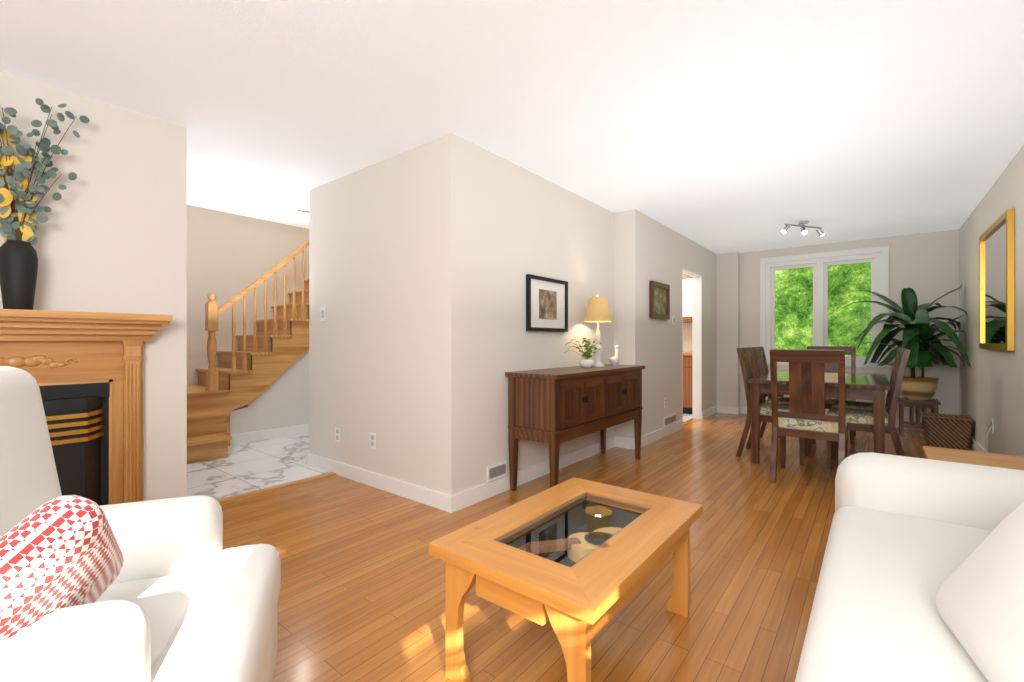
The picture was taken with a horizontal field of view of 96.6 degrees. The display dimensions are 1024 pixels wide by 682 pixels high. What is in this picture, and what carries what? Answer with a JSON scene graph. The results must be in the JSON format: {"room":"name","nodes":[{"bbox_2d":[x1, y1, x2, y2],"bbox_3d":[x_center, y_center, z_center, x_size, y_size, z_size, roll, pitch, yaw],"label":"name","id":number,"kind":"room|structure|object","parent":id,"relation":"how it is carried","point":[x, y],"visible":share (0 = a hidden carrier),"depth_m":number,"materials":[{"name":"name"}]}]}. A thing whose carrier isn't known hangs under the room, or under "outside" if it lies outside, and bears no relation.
{"room":"living room","nodes":[
{"label":"living room","id":0,"kind":"room"},
{"bbox_2d":[0,70,186,500],"bbox_3d":[-2.996,-0.120,1.807,0.160,2.440,2.850,0,0,38],"label":"wall","id":1,"kind":"structure","parent":0,"point":[111,234],"depth_m":2.64,"materials":[{"name":"beige paint"}]},
{"bbox_2d":[187,205,308,407],"bbox_3d":[-3.625,-1.550,5.585,0.120,5.300,7.990,0,0,38],"label":"wall","id":2,"kind":"structure","parent":0,"point":[230,256],"depth_m":5.66,"materials":[{"name":"beige paint"}]},
{"bbox_2d":[230,350,308,434],"bbox_3d":[-1.748,-0.120,6.435,0.066,2.440,4.066,0,0,38],"label":"wall","id":3,"kind":"structure","parent":0,"point":[282,400],"depth_m":5.25,"materials":[{"name":"beige paint"}]},
{"bbox_2d":[230,424,308,444],"bbox_3d":[-1.717,1.048,6.410,0.014,0.105,4.066,0,0,38],"label":"baseboard","id":4,"kind":"structure","parent":3,"relation":"attached to","point":[266,434],"depth_m":5.12,"materials":[{"name":"white paint"}]},
{"bbox_2d":[187,413,691,499],"bbox_3d":[-1.471,1.150,4.898,4.350,0.100,9.590,0,0,38],"label":"floor","id":5,"kind":"structure","parent":0,"point":[241,468],"depth_m":3.94,"materials":[{"name":"stone"}]},
{"bbox_2d":[187,240,308,463],"bbox_3d":[-2.375,-0.846,5.876,1.473,3.892,5.700,0,0,38],"label":"staircase","id":6,"kind":"structure","parent":5,"relation":"on","point":[261,360],"depth_m":4.96,"materials":[{"name":"brown wood"}]},
{"bbox_2d":[683,354,691,413],"bbox_3d":[2.742,0.660,7.130,0.460,0.880,0.612,0,0,38],"label":"base cabinet","id":7,"kind":"object","parent":5,"relation":"on","point":[687,360],"depth_m":6.84,"materials":[{"name":"brown wood"}]},
{"bbox_2d":[683,350,691,357],"bbox_3d":[2.182,0.200,7.565,1.878,0.040,0.628,0,0,38],"label":"countertop","id":8,"kind":"structure","parent":7,"relation":"on","point":[684,351],"depth_m":7.15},
{"bbox_2d":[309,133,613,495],"bbox_3d":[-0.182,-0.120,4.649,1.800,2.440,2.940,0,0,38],"label":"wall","id":9,"kind":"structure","parent":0,"point":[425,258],"depth_m":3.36,"materials":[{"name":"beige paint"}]},
{"bbox_2d":[320,307,325,320],"bbox_3d":[-1.616,-0.230,3.901,0.075,0.120,0.009,0,0,38],"label":"light switch","id":10,"kind":"object","parent":9,"relation":"attached to","point":[322,313],"visible":1,"depth_m":3.89,"materials":[{"name":"white paint"}]},
{"bbox_2d":[335,427,339,441],"bbox_3d":[-1.436,0.770,3.759,0.070,0.115,0.008,0,0,38],"label":"outlet","id":11,"kind":"object","parent":9,"relation":"attached to","point":[337,434],"visible":1,"depth_m":3.75,"materials":[{"name":"white paint"}]},
{"bbox_2d":[370,432,375,448],"bbox_3d":[-1.056,0.755,3.458,0.070,0.115,0.008,0,0,38],"label":"outlet","id":12,"kind":"object","parent":9,"relation":"attached to","point":[373,440],"visible":1,"depth_m":3.45,"materials":[{"name":"white paint"}]},
{"bbox_2d":[307,453,446,510],"bbox_3d":[-1.095,1.048,3.488,1.770,0.105,0.014,0,0,38],"label":"baseboard","id":13,"kind":"structure","parent":9,"relation":"attached to","point":[436,499],"depth_m":3.37,"materials":[{"name":"white paint"}]},
{"bbox_2d":[487,460,506,481],"bbox_3d":[-0.107,0.935,3.281,0.013,0.110,0.210,0,0,38],"label":"air vent","id":14,"kind":"object","parent":9,"relation":"in","point":[496,471],"visible":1,"depth_m":3.27,"materials":[{"name":"white metal"}]},
{"bbox_2d":[447,436,618,512],"bbox_3d":[0.341,1.048,3.848,0.014,0.105,2.364,0,0,38],"label":"baseboard","id":15,"kind":"structure","parent":9,"relation":"attached to","point":[450,503],"depth_m":3.48,"materials":[{"name":"white paint"}]},
{"bbox_2d":[526,274,567,331],"bbox_3d":[0.300,-0.300,3.782,0.028,0.440,0.580,0,0,38],"label":"picture frame","id":16,"kind":"object","parent":9,"relation":"attached to","point":[546,304],"visible":1,"depth_m":3.76,"materials":[{"name":"black metal"}]},
{"bbox_2d":[0,0,1023,253],"bbox_3d":[0.102,-1.400,3.651,6.215,0.120,9.590,0,0,38],"label":"ceiling","id":17,"kind":"structure","parent":0,"point":[726,126],"depth_m":2.47,"materials":[{"name":"white paint"}]},
{"bbox_2d":[297,209,308,212],"bbox_3d":[-2.138,-1.337,4.693,0.140,0.006,0.140,0,0,38],"label":"recessed light","id":18,"kind":"object","parent":17,"relation":"in","point":[303,210],"visible":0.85,"depth_m":4.67,"materials":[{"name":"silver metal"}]},
{"bbox_2d":[781,221,824,236],"bbox_3d":[3.269,-1.263,5.122,0.376,0.151,0.495,0,0,38],"label":"track spotlight","id":19,"kind":"object","parent":17,"relation":"attached to","point":[804,231],"visible":1,"depth_m":5.10,"materials":[{"name":"silver metal"}]},
{"bbox_2d":[220,413,973,681],"bbox_3d":[0.806,1.150,3.094,4.420,0.100,9.590,0,0,38],"label":"floor","id":20,"kind":"structure","parent":0,"point":[361,598],"depth_m":2.14,"materials":[{"name":"brown wood"}]},
{"bbox_2d":[0,309,172,505],"bbox_3d":[-2.417,0.475,2.235,0.210,1.250,1.200,0,0,38],"label":"fireplace mantel","id":21,"kind":"object","parent":20,"relation":"on","point":[84,370],"visible":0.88,"depth_m":2.45,"materials":[{"name":"brown wood"}]},
{"bbox_2d":[0,98,89,309],"bbox_3d":[-2.405,-0.698,2.215,0.169,1.094,0.531,0,0,38],"label":"vase","id":22,"kind":"object","parent":21,"relation":"on","point":[18,267],"visible":0.94,"depth_m":2.22,"materials":[{"name":"black ceramic"}]},
{"bbox_2d":[0,366,280,681],"bbox_3d":[-1.016,0.584,1.007,0.842,1.032,0.881,0,0,-22],"label":"armchair","id":23,"kind":"object","parent":20,"relation":"on","point":[166,590],"visible":1,"depth_m":1.01,"materials":[{"name":"white fabric"}]},
{"bbox_2d":[0,494,123,681],"bbox_3d":[-0.916,0.500,0.827,0.170,0.370,0.370,32,42,-5],"label":"armchair pillow","id":24,"kind":"object","parent":23,"relation":"on","point":[62,556],"depth_m":0.79,"materials":[{"name":"red fabric"}]},
{"bbox_2d":[217,472,335,503],"bbox_3d":[-1.799,1.094,3.365,0.060,0.012,1.080,0,0,38],"label":"threshold strip","id":25,"kind":"object","parent":20,"relation":"on","point":[242,495],"depth_m":3.39,"materials":[{"name":"brown wood"}]},
{"bbox_2d":[429,477,702,681],"bbox_3d":[0.249,0.880,1.666,0.600,0.440,0.920,0,0,38],"label":"coffee table","id":26,"kind":"object","parent":20,"relation":"on","point":[578,562],"visible":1,"depth_m":1.48,"materials":[{"name":"brown wood"}]},
{"bbox_2d":[505,364,644,490],"bbox_3d":[0.598,0.665,3.814,0.451,0.870,1.520,0,0,38],"label":"sideboard","id":27,"kind":"object","parent":20,"relation":"on","point":[553,408],"visible":0.98,"depth_m":3.35,"materials":[{"name":"brown wood"}]},
{"bbox_2d":[564,338,610,367],"bbox_3d":[0.618,0.101,3.876,0.447,0.257,0.374,0,0,38],"label":"planter","id":28,"kind":"object","parent":27,"relation":"on","point":[586,363],"visible":1,"depth_m":3.88,"materials":[{"name":"white ceramic"}]},
{"bbox_2d":[584,293,611,366],"bbox_3d":[0.779,-0.105,4.130,0.250,0.669,0.250,0,0,38],"label":"table lamp","id":29,"kind":"object","parent":27,"relation":"on","point":[598,310],"visible":0.98,"depth_m":4.07,"materials":[{"name":"beige fabric"}]},
{"bbox_2d":[608,345,618,365],"bbox_3d":[0.941,0.134,4.214,0.070,0.191,0.209,0,0,38],"label":"bird","id":30,"kind":"object","parent":27,"relation":"on","point":[614,360],"visible":1,"depth_m":4.21},
{"bbox_2d":[736,347,809,465],"bbox_3d":[2.502,0.582,4.372,0.559,1.037,0.477,0,0,38],"label":"dining chair","id":31,"kind":"object","parent":20,"relation":"on","point":[747,362],"visible":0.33,"depth_m":4.32,"materials":[{"name":"wood"}]},
{"bbox_2d":[751,347,815,451],"bbox_3d":[2.900,0.582,4.873,0.559,1.037,0.477,0,0,38],"label":"dining chair","id":32,"kind":"object","parent":20,"relation":"on","point":[760,360],"visible":0.25,"depth_m":4.91,"materials":[{"name":"wood"}]},
{"bbox_2d":[769,349,847,482],"bbox_3d":[2.361,0.582,3.623,0.477,1.037,0.559,0,0,38],"label":"dining chair","id":33,"kind":"object","parent":20,"relation":"on","point":[806,417],"visible":0.9,"depth_m":3.47,"materials":[{"name":"wood"}]},
{"bbox_2d":[746,371,889,462],"bbox_3d":[2.975,0.712,4.405,1.010,0.777,1.500,0,0,38],"label":"dining table","id":34,"kind":"object","parent":20,"relation":"on","point":[873,387],"visible":0.77,"depth_m":3.97,"materials":[{"name":"brown wood"}]},
{"bbox_2d":[804,346,855,443],"bbox_3d":[3.621,0.582,5.213,0.477,1.037,0.559,0,0,38],"label":"dining chair","id":35,"kind":"object","parent":20,"relation":"on","point":[833,367],"visible":0.25,"depth_m":5.28,"materials":[{"name":"wood"}]},
{"bbox_2d":[831,347,904,455],"bbox_3d":[3.455,0.582,4.433,0.559,1.037,0.477,0,0,38],"label":"dining chair","id":36,"kind":"object","parent":20,"relation":"on","point":[859,405],"visible":0.29,"depth_m":4.40,"materials":[{"name":"wood"}]},
{"bbox_2d":[826,348,910,469],"bbox_3d":[3.058,0.582,3.931,0.559,1.037,0.477,0,0,38],"label":"dining chair","id":37,"kind":"object","parent":20,"relation":"on","point":[859,419],"visible":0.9,"depth_m":3.75,"materials":[{"name":"wood"}]},
{"bbox_2d":[795,452,1023,681],"bbox_3d":[1.193,0.636,0.969,0.926,0.868,2.100,0,0,38],"label":"sofa","id":38,"kind":"object","parent":20,"relation":"on","point":[921,577],"visible":1,"depth_m":1.12,"materials":[{"name":"white fabric"}]},
{"bbox_2d":[935,452,1023,681],"bbox_3d":[1.035,0.435,0.775,0.220,0.520,0.520,37,16,22],"label":"sofa pillow","id":39,"kind":"object","parent":38,"relation":"on","point":[979,608],"depth_m":0.89,"materials":[{"name":"fabric"}]},
{"bbox_2d":[898,397,940,436],"bbox_3d":[4.711,0.890,5.300,0.360,0.420,0.360,0,0,38],"label":"plant stand","id":40,"kind":"object","parent":20,"relation":"on","point":[932,404],"visible":0.73,"depth_m":5.22,"materials":[{"name":"brown wood"}]},
{"bbox_2d":[920,412,974,448],"bbox_3d":[4.582,0.944,4.815,0.394,0.312,0.324,0,0,38],"label":"wicker basket","id":41,"kind":"object","parent":20,"relation":"on","point":[948,430],"visible":1,"depth_m":4.72,"materials":[{"name":"brown wicker"}]},
{"bbox_2d":[922,446,1023,469],"bbox_3d":[2.204,0.825,1.979,0.596,0.550,0.600,0,0,38],"label":"end table","id":42,"kind":"object","parent":20,"relation":"on","point":[980,458],"visible":0.21,"depth_m":2.15,"materials":[{"name":"brown wood"}]},
{"bbox_2d":[614,209,716,438],"bbox_3d":[2.151,-0.120,5.958,0.230,2.440,3.190,0,0,38],"label":"wall","id":43,"kind":"structure","parent":0,"point":[635,273],"depth_m":5.09,"materials":[{"name":"beige paint"}]},
{"bbox_2d":[631,420,682,449],"bbox_3d":[1.702,1.048,5.195,0.014,0.105,1.464,0,0,38],"label":"baseboard","id":44,"kind":"structure","parent":43,"relation":"attached to","point":[653,436],"depth_m":5.10,"materials":[{"name":"white paint"}]},
{"bbox_2d":[649,280,669,319],"bbox_3d":[1.660,-0.450,5.122,0.035,0.400,0.530,0,0,38],"label":"picture frame","id":45,"kind":"object","parent":43,"relation":"attached to","point":[659,300],"visible":1,"depth_m":5.10,"materials":[{"name":"brown wood"}]},
{"bbox_2d":[664,397,666,407],"bbox_3d":[1.783,0.715,5.299,0.008,0.115,0.070,0,0,38],"label":"outlet","id":46,"kind":"object","parent":43,"relation":"attached to","point":[665,402],"visible":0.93,"depth_m":5.29,"materials":[{"name":"white paint"}]},
{"bbox_2d":[663,413,675,426],"bbox_3d":[1.872,0.935,5.407,0.013,0.110,0.400,0,0,38],"label":"air vent","id":47,"kind":"object","parent":43,"relation":"in","point":[669,420],"visible":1,"depth_m":5.37,"materials":[{"name":"white metal"}]},
{"bbox_2d":[682,267,701,419],"bbox_3d":[2.365,0.085,6.139,0.124,2.031,0.842,0,0,38],"label":"door frame","id":48,"kind":"structure","parent":43,"relation":"attached to","point":[696,345],"depth_m":6.45,"materials":[{"name":"white paint"}]},
{"bbox_2d":[702,406,718,418],"bbox_3d":[2.920,1.048,6.732,0.014,0.105,0.780,0,0,38],"label":"baseboard","id":49,"kind":"structure","parent":43,"relation":"attached to","point":[715,409],"depth_m":6.73,"materials":[{"name":"white paint"}]},
{"bbox_2d":[717,252,739,406],"bbox_3d":[3.312,-0.120,6.996,0.300,2.440,0.120,0,0,38],"label":"wall","id":50,"kind":"structure","parent":0,"point":[728,326],"depth_m":6.94,"materials":[{"name":"beige paint"}]},
{"bbox_2d":[719,406,738,413],"bbox_3d":[3.288,1.048,6.930,0.284,0.105,0.014,0,0,38],"label":"baseboard","id":51,"kind":"structure","parent":50,"relation":"attached to","point":[722,409],"depth_m":6.92,"materials":[{"name":"white paint"}]},
{"bbox_2d":[740,229,958,420],"bbox_3d":[3.485,-0.120,7.013,4.850,2.440,0.120,0,0,38],"label":"wall","id":52,"kind":"structure","parent":0,"point":[924,267],"depth_m":5.71,"materials":[{"name":"beige paint"}]},
{"bbox_2d":[683,274,691,321],"bbox_3d":[2.802,-0.675,7.255,0.520,0.750,0.343,0,0,38],"label":"upper cabinet","id":53,"kind":"object","parent":52,"relation":"attached to","point":[687,280],"depth_m":7.10,"materials":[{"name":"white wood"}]},
{"bbox_2d":[760,246,890,373],"bbox_3d":[4.281,-0.400,6.343,1.510,1.640,0.160,0,0,38],"label":"window","id":54,"kind":"structure","parent":52,"relation":"in","point":[876,257],"depth_m":6.31,"materials":[{"name":"white paint"}]},
{"bbox_2d":[739,406,922,429],"bbox_3d":[4.391,1.048,6.208,2.370,0.105,0.014,0,0,38],"label":"baseboard","id":55,"kind":"structure","parent":52,"relation":"attached to","point":[743,410],"depth_m":6.57,"materials":[{"name":"white paint"}]},
{"bbox_2d":[837,284,971,400],"bbox_3d":[4.447,0.009,5.299,1.152,1.339,1.309,0,0,38],"label":"potted plant","id":56,"kind":"object","parent":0,"point":[915,320],"visible":0.9,"depth_m":5.20,"materials":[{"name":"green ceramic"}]},
{"bbox_2d":[959,145,1023,455],"bbox_3d":[2.491,-0.120,1.758,0.120,2.440,9.590,0,0,38],"label":"wall","id":57,"kind":"structure","parent":0,"point":[991,383],"depth_m":3.86,"materials":[{"name":"beige paint"}]},
{"bbox_2d":[969,436,987,452],"bbox_3d":[2.438,1.048,1.800,0.014,0.105,9.350,0,0,38],"label":"baseboard","id":58,"kind":"structure","parent":57,"relation":"attached to","point":[973,443],"depth_m":4.50,"materials":[{"name":"white paint"}]},
{"bbox_2d":[991,419,993,433],"bbox_3d":[4.113,0.730,3.911,0.008,0.115,0.070,0,0,38],"label":"outlet","id":59,"kind":"object","parent":57,"relation":"attached to","point":[992,425],"visible":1,"depth_m":3.89,"materials":[{"name":"white paint"}]},
{"bbox_2d":[969,427,991,452],"bbox_3d":[4.330,0.916,4.234,0.057,0.355,0.785,0,0,38],"label":"cord","id":60,"kind":"object","parent":59,"relation":"attached to","point":[987,440],"visible":0.48,"depth_m":3.97,"materials":[{"name":"white paint"}]},
{"bbox_2d":[979,209,1013,350],"bbox_3d":[3.981,-0.445,3.767,0.035,1.030,1.150,0,0,38],"label":"mirror","id":61,"kind":"object","parent":57,"relation":"attached to","point":[996,284],"visible":1,"depth_m":3.66,"materials":[{"name":"gold metal"},{"name":"mirror glass"}]},
{"label":"outside","id":62,"kind":"structure","parent":0,"visible":0},
{"bbox_2d":[775,262,870,356],"bbox_3d":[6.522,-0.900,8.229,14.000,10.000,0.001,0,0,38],"label":"trees","id":63,"kind":"object","parent":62,"point":[793,303],"depth_m":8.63,"materials":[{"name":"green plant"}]}
]}

